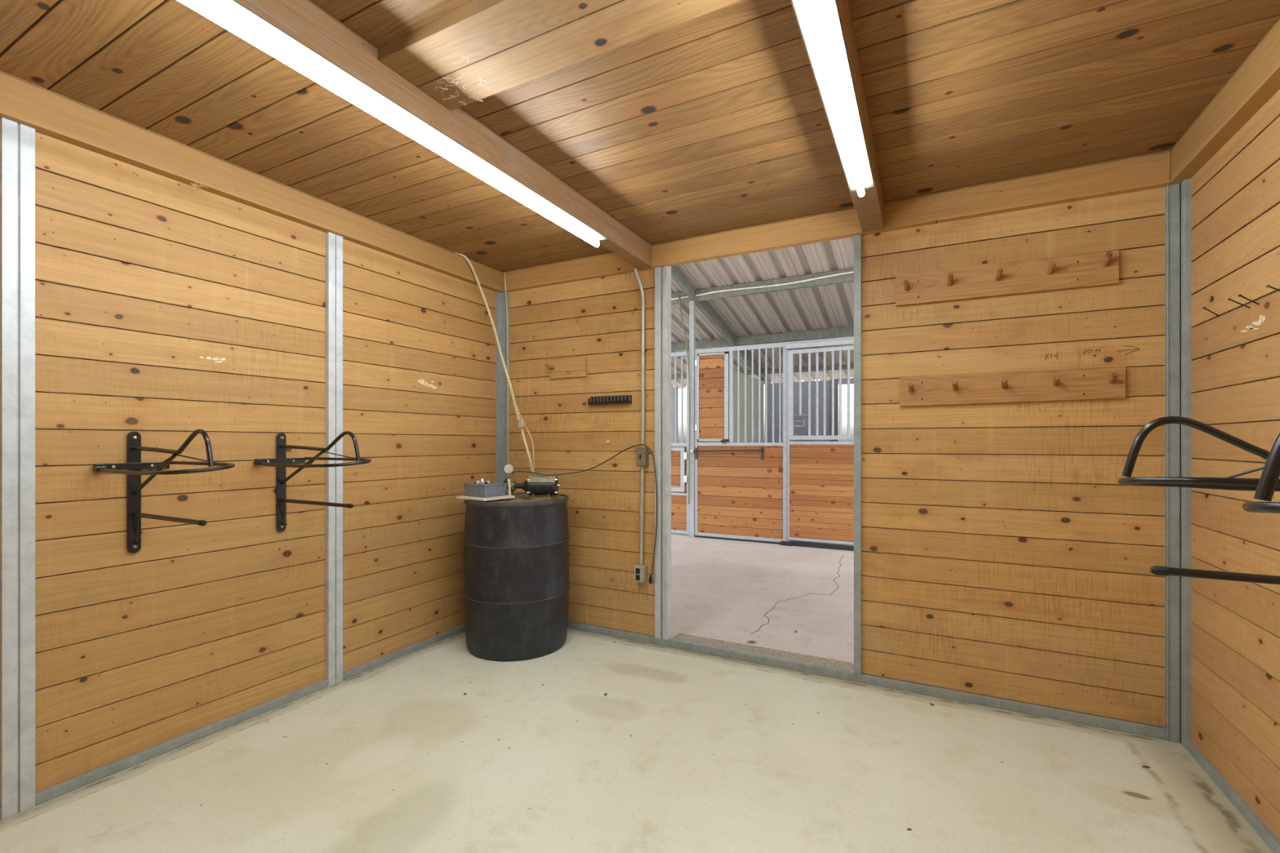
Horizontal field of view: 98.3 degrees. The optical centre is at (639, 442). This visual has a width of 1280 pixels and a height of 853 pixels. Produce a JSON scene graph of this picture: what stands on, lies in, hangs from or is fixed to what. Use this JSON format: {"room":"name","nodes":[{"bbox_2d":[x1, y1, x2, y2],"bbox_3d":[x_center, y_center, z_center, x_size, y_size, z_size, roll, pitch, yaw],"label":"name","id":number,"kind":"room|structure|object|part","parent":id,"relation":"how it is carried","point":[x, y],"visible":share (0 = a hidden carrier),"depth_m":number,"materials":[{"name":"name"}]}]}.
{"room":"farm building","nodes":[
{"label":"farm building","id":0,"kind":"room"},
{"bbox_2d":[35,131,495,792],"bbox_3d":[-1.846,0.015,2.293,0.040,2.410,3.670,0,0,27],"label":"wall","id":1,"kind":"structure","parent":0,"point":[141,275],"depth_m":2.33,"materials":[{"name":"brown wood"}]},
{"bbox_2d":[0,117,35,820],"bbox_3d":[-2.057,0.085,1.828,0.034,2.270,0.076,0,0,27],"label":"metal post","id":2,"kind":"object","parent":1,"relation":"attached to","point":[17,141],"depth_m":1.82,"materials":[{"name":"metal"}]},
{"bbox_2d":[93,429,235,553],"bbox_3d":[-1.668,0.186,1.966,0.565,0.464,0.233,0,0,27],"label":"rack","id":3,"kind":"object","parent":1,"relation":"attached to","point":[133,467],"visible":1,"depth_m":2.06,"materials":[{"name":"black metal"}]},
{"bbox_3d":[-1.915,0.188,2.096,0.006,0.461,0.041,0,0,27],"label":"wall plate","id":4,"kind":"part","parent":3,"relation":"part of","materials":[{"name":"black metal"}]},
{"bbox_3d":[-1.694,0.272,1.982,0.496,0.017,0.017,0,0,27],"label":"arm","id":5,"kind":"part","parent":3,"relation":"part of","materials":[{"name":"black metal"}]},
{"bbox_2d":[190,179,208,192],"bbox_3d":[-1.785,-1.034,2.240,0.019,0.042,0.059,0,0,27],"label":"tuft","id":6,"kind":"object","parent":1,"relation":"attached to","point":[195,185],"visible":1,"depth_m":2.24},
{"bbox_2d":[199,356,226,362],"bbox_3d":[-1.801,-0.350,2.334,0.001,0.024,0.098,0,0,27],"label":"plaster patch","id":7,"kind":"object","parent":1,"relation":"attached to","point":[206,357],"visible":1,"depth_m":2.34,"materials":[{"name":"beige paint"}]},
{"bbox_2d":[0,624,465,820],"bbox_3d":[-1.827,1.202,2.275,0.030,0.036,3.655,0,0,27],"label":"trim","id":8,"kind":"structure","parent":1,"relation":"attached to","point":[41,797],"depth_m":2.31,"materials":[{"name":"metal"}]},
{"bbox_2d":[0,70,505,293],"bbox_3d":[-1.807,-1.117,2.265,0.055,0.135,3.655,0,0,27],"label":"trim","id":9,"kind":"structure","parent":1,"relation":"attached to","point":[51,113],"depth_m":2.27,"materials":[{"name":"brown wood"}]},
{"bbox_2d":[254,431,371,532],"bbox_3d":[-1.420,0.183,2.444,0.565,0.464,0.233,0,0,27],"label":"rack","id":10,"kind":"object","parent":1,"relation":"attached to","point":[281,462],"visible":1,"depth_m":2.52,"materials":[{"name":"black metal"}]},
{"bbox_3d":[-1.668,0.185,2.574,0.006,0.461,0.041,0,0,27],"label":"wall plate","id":11,"kind":"part","parent":10,"relation":"part of","materials":[{"name":"black metal"}]},
{"bbox_3d":[-1.447,0.269,2.459,0.496,0.017,0.017,0,0,27],"label":"arm","id":12,"kind":"part","parent":10,"relation":"part of","materials":[{"name":"black metal"}]},
{"bbox_2d":[324,231,342,686],"bbox_3d":[-1.550,0.085,2.804,0.034,2.270,0.076,0,0,27],"label":"trim","id":13,"kind":"structure","parent":1,"relation":"attached to","point":[334,243],"depth_m":2.79,"materials":[{"name":"metal"}]},
{"bbox_2d":[417,378,436,389],"bbox_3d":[-1.280,-0.353,3.338,0.001,0.053,0.148,0,0,27],"label":"plaster patch","id":14,"kind":"object","parent":1,"relation":"attached to","point":[421,381],"visible":1,"depth_m":3.33,"materials":[{"name":"beige paint"}]},
{"bbox_2d":[503,272,508,475],"bbox_3d":[-0.918,-0.458,3.794,0.017,1.384,0.124,0,0,-6],"label":"cable","id":15,"kind":"object","parent":1,"relation":"attached to","point":[504,273],"visible":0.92,"depth_m":3.84,"materials":[{"name":"beige plastic"}]},
{"bbox_2d":[671,265,771,384],"bbox_3d":[0.512,-1.978,6.776,0.065,1.896,8.500,0,0,27],"label":"beam","id":16,"kind":"structure","parent":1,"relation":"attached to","point":[677,274],"depth_m":7.61,"materials":[{"name":"metal"}]},
{"bbox_2d":[0,533,1273,852],"bbox_3d":[1.585,1.320,5.222,26.000,0.200,12.270,0,0,27],"label":"floor","id":17,"kind":"structure","parent":0,"point":[684,751],"depth_m":2.08,"materials":[{"name":"concrete"}]},
{"bbox_2d":[462,492,569,661],"bbox_3d":[-0.745,0.775,3.367,0.632,0.889,0.632,0,0,27],"label":"barrel","id":18,"kind":"object","parent":17,"relation":"on","point":[517,587],"visible":0.9,"depth_m":3.10,"materials":[{"name":"black plastic"}]},
{"bbox_2d":[456,495,515,501],"bbox_3d":[-0.910,0.323,3.267,0.250,0.012,0.230,0,0,36],"label":"board","id":19,"kind":"object","parent":18,"relation":"on","point":[464,497],"visible":0.74,"depth_m":3.19,"materials":[{"name":"beige wood"}]},
{"bbox_2d":[463,478,506,497],"bbox_3d":[-0.920,0.264,3.282,0.196,0.104,0.156,0,0,36],"label":"box","id":20,"kind":"object","parent":19,"relation":"on","point":[482,488],"visible":1,"depth_m":3.23,"materials":[{"name":"metal"}]},
{"bbox_3d":[-0.920,0.247,3.282,0.196,0.010,0.156,0,0,36],"label":"lid","id":21,"kind":"part","parent":20,"relation":"part of","materials":[{"name":"grey metal"}]},
{"bbox_3d":[-0.745,0.342,3.367,0.590,0.005,0.590,0,0,27],"label":"lid","id":22,"kind":"part","parent":18,"relation":"part of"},
{"bbox_2d":[495,463,560,501],"bbox_3d":[-0.673,0.234,3.311,0.393,0.212,0.189,0,0,-7],"label":"pump","id":23,"kind":"object","parent":18,"relation":"on","point":[541,487],"visible":0.83,"depth_m":3.31,"materials":[{"name":"metal"}]},
{"bbox_3d":[-0.584,0.263,3.347,0.173,0.120,0.120,0,0,0],"label":"motor","id":24,"kind":"part","parent":23,"relation":"part of","materials":[{"name":"metal"}]},
{"bbox_2d":[671,351,688,534],"bbox_3d":[-0.189,0.007,7.604,1.858,2.385,0.097,0,0,27],"label":"stall","id":25,"kind":"object","parent":17,"relation":"on","point":[679,451],"visible":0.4,"depth_m":7.24,"materials":[{"name":"grey paint"}]},
{"bbox_3d":[-0.191,0.603,7.638,1.822,1.102,0.026,0,0,27],"label":"plank panel","id":26,"kind":"part","parent":25,"relation":"part of","materials":[{"name":"brown wood"}]},
{"bbox_2d":[688,300,695,537],"bbox_3d":[0.679,-0.310,7.174,0.063,3.060,0.060,0,0,27],"label":"support post","id":27,"kind":"object","parent":17,"relation":"on","point":[691,304],"visible":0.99,"depth_m":7.15,"materials":[{"name":"grey metal"}]},
{"bbox_2d":[694,336,853,546],"bbox_3d":[2.107,0.013,6.410,3.168,2.421,0.100,0,0,27],"label":"stall","id":28,"kind":"object","parent":17,"relation":"on","point":[740,495],"visible":0.97,"depth_m":6.91,"materials":[{"name":"grey paint"}]},
{"bbox_2d":[697,351,728,440],"bbox_3d":[0.924,-0.576,7.033,0.416,1.112,0.035,0,0,27],"label":"shutter","id":29,"kind":"object","parent":28,"relation":"hanging from","point":[713,367],"depth_m":7.02,"materials":[{"name":"brown wood"}]},
{"bbox_2d":[690,446,764,459],"bbox_3d":[1.078,0.137,6.913,0.924,0.167,0.091,0,0,27],"label":"bar","id":30,"kind":"object","parent":28,"relation":"attached to","point":[762,450],"visible":1,"depth_m":6.87,"materials":[{"name":"black metal"}]},
{"bbox_3d":[1.067,0.103,6.883,0.870,0.038,0.020,0,0,27],"label":"rod","id":31,"kind":"part","parent":30,"relation":"part of","materials":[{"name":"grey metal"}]},
{"bbox_3d":[1.234,0.599,6.898,1.102,1.122,0.026,0,0,27],"label":"plank panel","id":32,"kind":"part","parent":28,"relation":"part of","materials":[{"name":"brown wood"}]},
{"bbox_2d":[784,338,853,349],"bbox_3d":[2.830,-1.133,5.993,2.500,0.055,0.055,0,0,27],"label":"door track","id":33,"kind":"object","parent":28,"relation":"attached to","point":[850,341],"visible":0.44,"depth_m":6.36,"materials":[{"name":"white metal"}]},
{"bbox_2d":[787,345,853,545],"bbox_3d":[2.355,0.031,6.258,1.346,2.238,0.038,0,0,27],"label":"door","id":34,"kind":"structure","parent":33,"relation":"hanging from","point":[820,474],"depth_m":6.40,"materials":[{"name":"grey paint"}]},
{"bbox_3d":[2.337,0.572,6.270,1.270,1.096,0.024,0,0,27],"label":"plank panel","id":35,"kind":"part","parent":34,"relation":"part of","materials":[{"name":"brown wood"}]},
{"bbox_2d":[790,540,853,551],"bbox_3d":[2.521,1.196,6.201,1.640,0.053,0.050,0,0,27],"label":"floor guide","id":36,"kind":"object","parent":17,"relation":"on","point":[801,544],"visible":0.29,"depth_m":6.39,"materials":[{"name":"black metal"}]},
{"bbox_2d":[0,0,1279,271],"bbox_3d":[-0.230,-1.200,1.452,3.685,0.030,3.745,0,0,27],"label":"ceiling","id":37,"kind":"structure","parent":0,"point":[716,121],"depth_m":1.94,"materials":[{"name":"brown wood"}]},
{"bbox_2d":[453,252,534,473],"bbox_3d":[-0.927,-0.481,3.514,0.556,1.436,0.223,0,0,2],"label":"cord","id":38,"kind":"object","parent":37,"relation":"hanging from","point":[521,422],"visible":0.95,"depth_m":3.49,"materials":[{"name":"beige fabric"}]},
{"bbox_2d":[377,0,742,111],"bbox_3d":[-0.201,-1.166,1.518,1.174,0.038,0.284,0,0,27],"label":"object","id":39,"kind":"structure","parent":37,"relation":"attached to","point":[507,44],"depth_m":1.58,"materials":[{"name":"brown wood"}]},
{"bbox_2d":[435,57,488,105],"bbox_3d":[-0.554,-1.138,1.748,0.155,0.019,0.265,0,0,-28],"label":"cobweb","id":40,"kind":"object","parent":39,"relation":"attached to","point":[446,88],"visible":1,"depth_m":1.77},
{"bbox_2d":[697,370,764,442],"bbox_3d":[1.488,0.052,8.681,0.060,2.335,3.320,0,0,27],"label":"wall","id":41,"kind":"structure","parent":0,"point":[741,375],"depth_m":9.30,"materials":[{"name":"grey metal"}]},
{"bbox_2d":[671,364,853,379],"bbox_3d":[4.095,-1.265,8.972,13.000,0.080,0.064,0,0,27],"label":"trim","id":42,"kind":"structure","parent":41,"relation":"attached to","point":[851,366],"depth_m":9.60,"materials":[{"name":"metal"}]},
{"bbox_2d":[671,236,853,388],"bbox_3d":[2.283,-2.107,5.688,13.000,1.952,9.200,0,0,27],"label":"ceiling","id":43,"kind":"structure","parent":0,"point":[828,306],"depth_m":7.34,"materials":[{"name":"grey metal"}]},
{"bbox_2d":[671,326,853,351],"bbox_3d":[3.381,-1.566,7.597,13.000,0.120,0.064,0,0,27],"label":"trim","id":44,"kind":"structure","parent":43,"relation":"attached to","point":[842,331],"depth_m":8.28,"materials":[{"name":"metal"}]},
{"bbox_2d":[671,268,853,304],"bbox_3d":[2.634,-1.893,6.159,13.000,0.135,0.064,0,0,27],"label":"trim","id":45,"kind":"structure","parent":43,"relation":"attached to","point":[849,277],"depth_m":6.68,"materials":[{"name":"metal"}]},
{"bbox_2d":[671,271,853,300],"bbox_3d":[1.369,-1.891,6.760,4.600,0.073,0.021,0,0,27],"label":"pipe","id":46,"kind":"object","parent":43,"relation":"attached to","point":[851,272],"visible":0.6,"depth_m":6.65,"materials":[{"name":"plastic"}]},
{"bbox_2d":[678,296,690,503],"bbox_3d":[0.574,-0.554,7.145,0.166,2.684,0.022,0,0,27],"label":"hose","id":47,"kind":"object","parent":46,"relation":"hanging from","point":[678,296],"visible":1,"depth_m":7.11,"materials":[{"name":"grey rubber"}]},
{"bbox_2d":[671,377,853,443],"bbox_3d":[3.535,0.060,9.522,10.500,2.320,0.040,0,0,27],"label":"wall","id":48,"kind":"structure","parent":0,"point":[797,431],"depth_m":9.84,"materials":[{"name":"grey metal"}]},
{"bbox_2d":[676,378,838,443],"bbox_3d":[2.060,0.060,10.283,3.080,2.320,0.090,0,0,27],"label":"trim","id":49,"kind":"structure","parent":48,"relation":"attached to","point":[836,380],"depth_m":9.56,"materials":[{"name":"metal"}]},
{"bbox_2d":[509,183,1181,742],"bbox_3d":[0.625,0.015,3.098,3.685,2.410,0.035,0,0,27],"label":"wall","id":50,"kind":"structure","parent":0,"point":[1005,554],"depth_m":2.58,"materials":[{"name":"brown wood"}]},
{"bbox_2d":[235,0,651,268],"bbox_3d":[-0.800,-1.119,1.725,0.080,0.133,3.624,0,0,27],"label":"beam","id":51,"kind":"structure","parent":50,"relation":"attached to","point":[305,21],"depth_m":1.86,"materials":[{"name":"brown wood"}]},
{"bbox_2d":[177,0,607,247],"bbox_3d":[-0.774,-1.024,1.754,0.094,0.056,2.460,0,0,27],"label":"strip light","id":52,"kind":"object","parent":51,"relation":"attached to","point":[233,16],"visible":1,"depth_m":1.65,"materials":[{"name":"plastic"}]},
{"bbox_2d":[494,291,510,493],"bbox_3d":[-0.961,0.085,3.880,0.088,2.270,0.068,0,0,27],"label":"trim","id":53,"kind":"structure","parent":50,"relation":"attached to","point":[500,381],"depth_m":3.87,"materials":[{"name":"metal"}]},
{"bbox_2d":[545,356,586,378],"bbox_3d":[-0.489,-0.488,3.612,0.293,0.127,0.078,0,0,27],"label":"board","id":54,"kind":"object","parent":50,"relation":"attached to","point":[572,367],"visible":1,"depth_m":3.63,"materials":[{"name":"brown wood"}]},
{"bbox_2d":[587,395,631,404],"bbox_3d":[-0.200,-0.267,3.481,0.316,0.050,0.044,0,0,27],"label":"strip","id":55,"kind":"object","parent":50,"relation":"attached to","point":[622,399],"visible":1,"depth_m":3.47,"materials":[{"name":"black plastic"}]},
{"bbox_2d":[633,268,644,565],"bbox_3d":[-0.004,-0.150,3.358,0.072,1.800,0.034,0,0,-27],"label":"conduit","id":56,"kind":"object","parent":50,"relation":"attached to","point":[642,295],"visible":0.98,"depth_m":3.36,"materials":[{"name":"metal"}]},
{"bbox_2d":[634,564,647,582],"bbox_3d":[0.004,0.796,3.366,0.066,0.100,0.061,0,0,27],"label":"outlet box","id":57,"kind":"object","parent":50,"relation":"attached to","point":[640,571],"visible":1,"depth_m":3.34,"materials":[{"name":"grey metal"}]},
{"bbox_2d":[635,568,639,580],"bbox_3d":[-0.014,0.796,3.342,0.028,0.072,0.002,0,0,27],"label":"socket","id":58,"kind":"object","parent":57,"relation":"attached to","point":[637,570],"depth_m":3.34,"materials":[{"name":"black plastic"}]},
{"bbox_3d":[-0.008,0.796,3.341,0.060,0.092,0.002,0,0,27],"label":"plate","id":59,"kind":"part","parent":57,"relation":"part of","materials":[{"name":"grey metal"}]},
{"bbox_2d":[635,447,648,466],"bbox_3d":[0.012,0.087,3.356,0.060,0.114,0.070,0,0,27],"label":"switch box","id":60,"kind":"object","parent":50,"relation":"attached to","point":[642,453],"visible":0.95,"depth_m":3.34,"materials":[{"name":"metal"}]},
{"bbox_3d":[0.001,0.087,3.339,0.052,0.106,0.002,0,0,27],"label":"plate","id":61,"kind":"part","parent":60,"relation":"part of","materials":[{"name":"metal"}]},
{"bbox_2d":[648,574,654,583],"bbox_3d":[0.068,0.820,3.336,0.040,0.052,0.055,0,0,27],"label":"plug","id":62,"kind":"object","parent":50,"relation":"attached to","point":[651,578],"visible":0.97,"depth_m":3.32,"materials":[{"name":"black plastic"}]},
{"bbox_2d":[511,444,657,575],"bbox_3d":[-0.335,0.403,3.391,0.884,0.788,0.182,0,0,2],"label":"power cord","id":63,"kind":"object","parent":62,"relation":"attached to","point":[646,446],"visible":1,"depth_m":3.31,"materials":[{"name":"black rubber"}]},
{"bbox_2d":[654,266,671,639],"bbox_3d":[0.138,0.048,3.342,0.082,2.256,0.061,0,0,27],"label":"trim","id":64,"kind":"structure","parent":50,"relation":"attached to","point":[662,275],"depth_m":3.32,"materials":[{"name":"metal"}]},
{"bbox_2d":[672,632,853,670],"bbox_3d":[0.693,1.216,3.179,1.100,0.015,0.190,0,0,27],"label":"threshold","id":65,"kind":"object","parent":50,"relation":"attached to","point":[796,656],"depth_m":3.19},
{"bbox_2d":[502,149,1169,292],"bbox_3d":[0.606,-1.119,3.063,3.490,0.133,0.045,0,0,27],"label":"trim","id":66,"kind":"structure","parent":50,"relation":"attached to","point":[1151,171],"depth_m":2.69,"materials":[{"name":"brown wood"}]},
{"bbox_2d":[790,0,884,231],"bbox_3d":[0.323,-1.119,1.142,0.103,0.133,3.624,0,0,27],"label":"beam","id":67,"kind":"structure","parent":50,"relation":"attached to","point":[869,208],"depth_m":2.00,"materials":[{"name":"brown wood"}]},
{"bbox_2d":[791,0,874,196],"bbox_3d":[0.342,-1.024,1.175,0.094,0.056,2.460,0,0,27],"label":"strip light","id":68,"kind":"object","parent":67,"relation":"attached to","point":[819,20],"visible":1,"depth_m":1.58,"materials":[{"name":"plastic"}]},
{"bbox_2d":[853,234,862,675],"bbox_3d":[1.116,0.062,2.834,0.035,2.228,0.061,0,0,27],"label":"trim","id":69,"kind":"structure","parent":50,"relation":"attached to","point":[857,238],"depth_m":2.81,"materials":[{"name":"metal"}]},
{"bbox_2d":[567,620,1180,742],"bbox_3d":[0.620,1.198,3.086,3.567,0.044,0.040,0,0,27],"label":"trim","id":70,"kind":"structure","parent":50,"relation":"attached to","point":[1145,730],"depth_m":2.74,"materials":[{"name":"metal"}]},
{"bbox_2d":[895,249,1119,306],"bbox_3d":[1.628,-0.750,2.509,0.856,0.156,0.084,0,0,27],"label":"peg rack","id":71,"kind":"object","parent":50,"relation":"attached to","point":[1096,268],"visible":1,"depth_m":2.51,"materials":[{"name":"brown wood"}]},
{"bbox_2d":[899,366,1125,406],"bbox_3d":[1.645,-0.252,2.501,0.861,0.147,0.083,0,0,27],"label":"peg rack","id":72,"kind":"object","parent":50,"relation":"attached to","point":[1107,383],"visible":1,"depth_m":2.50,"materials":[{"name":"brown wood"}]},
{"bbox_2d":[1083,347,1101,354],"bbox_3d":[1.951,-0.394,2.389,0.061,0.022,0.002,0,0,27],"label":"writing","id":73,"kind":"object","parent":50,"relation":"attached to","point":[1099,350],"visible":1,"depth_m":2.38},
{"bbox_2d":[1116,346,1139,355],"bbox_3d":[2.058,-0.388,2.334,0.074,0.042,0.002,0,0,27],"label":"writing","id":74,"kind":"object","parent":50,"relation":"attached to","point":[1128,346],"visible":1,"depth_m":2.33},
{"bbox_2d":[1191,88,1279,839],"bbox_3d":[1.389,0.015,0.614,0.040,2.410,3.670,0,0,27],"label":"wall","id":75,"kind":"structure","parent":0,"point":[1235,201],"depth_m":1.88,"materials":[{"name":"brown wood"}]},
{"bbox_2d":[1164,178,1193,747],"bbox_3d":[2.185,0.085,2.245,0.074,2.270,0.072,0,0,27],"label":"trim","id":76,"kind":"structure","parent":75,"relation":"attached to","point":[1171,274],"depth_m":2.25,"materials":[{"name":"metal"}]},
{"bbox_2d":[1117,416,1279,584],"bbox_3d":[1.264,0.178,1.042,0.565,0.464,0.233,0,0,27],"label":"rack","id":77,"kind":"object","parent":75,"relation":"attached to","point":[1232,482],"visible":0.94,"depth_m":1.10,"materials":[{"name":"black metal"}]},
{"bbox_3d":[1.290,0.264,1.026,0.496,0.017,0.017,0,0,27],"label":"arm","id":78,"kind":"part","parent":77,"relation":"part of","materials":[{"name":"black metal"}]},
{"bbox_2d":[1202,306,1219,316],"bbox_3d":[2.051,-0.469,1.986,0.081,0.031,0.008,0,0,-15],"label":"nail","id":79,"kind":"object","parent":75,"relation":"attached to","point":[1203,308],"visible":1,"depth_m":1.98,"materials":[{"name":"metal"}]},
{"bbox_2d":[1168,17,1279,185],"bbox_3d":[1.342,-1.117,0.630,0.058,0.135,3.655,0,0,27],"label":"trim","id":80,"kind":"structure","parent":75,"relation":"attached to","point":[1256,80],"depth_m":1.81,"materials":[{"name":"brown wood"}]},
{"bbox_2d":[1185,739,1279,852],"bbox_3d":[1.365,1.202,0.618,0.030,0.036,3.655,0,0,27],"label":"trim","id":81,"kind":"structure","parent":75,"relation":"attached to","point":[1255,821],"depth_m":1.85,"materials":[{"name":"metal"}]},
{"bbox_2d":[1227,297,1250,308],"bbox_3d":[1.956,-0.453,1.805,0.063,0.041,0.008,0,0,16],"label":"nail","id":82,"kind":"object","parent":75,"relation":"attached to","point":[1229,299],"visible":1,"depth_m":1.80,"materials":[{"name":"metal"}]},
{"bbox_2d":[1238,293,1258,305],"bbox_3d":[1.929,-0.451,1.752,0.069,0.036,0.008,0,0,-1],"label":"nail","id":83,"kind":"object","parent":75,"relation":"attached to","point":[1240,295],"visible":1,"depth_m":1.75,"materials":[{"name":"metal"}]},
{"bbox_2d":[1240,314,1266,332],"bbox_3d":[1.973,-0.379,1.783,0.001,0.044,0.158,0,0,27],"label":"plaster patch","id":84,"kind":"object","parent":75,"relation":"attached to","point":[1262,318],"visible":1,"depth_m":1.76,"materials":[{"name":"beige paint"}]},
{"bbox_2d":[1242,432,1279,513],"bbox_3d":[1.018,0.178,0.568,0.565,0.464,0.233,0,0,27],"label":"rack","id":85,"kind":"object","parent":75,"relation":"attached to","point":[1270,475],"visible":1,"depth_m":0.68,"materials":[{"name":"black metal"}]},
{"bbox_2d":[1266,284,1279,291],"bbox_3d":[1.862,-0.451,1.622,0.089,0.014,0.008,0,0,-22],"label":"nail","id":86,"kind":"object","parent":75,"relation":"attached to","point":[1267,286],"visible":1,"depth_m":1.61,"materials":[{"name":"metal"}]}
]}

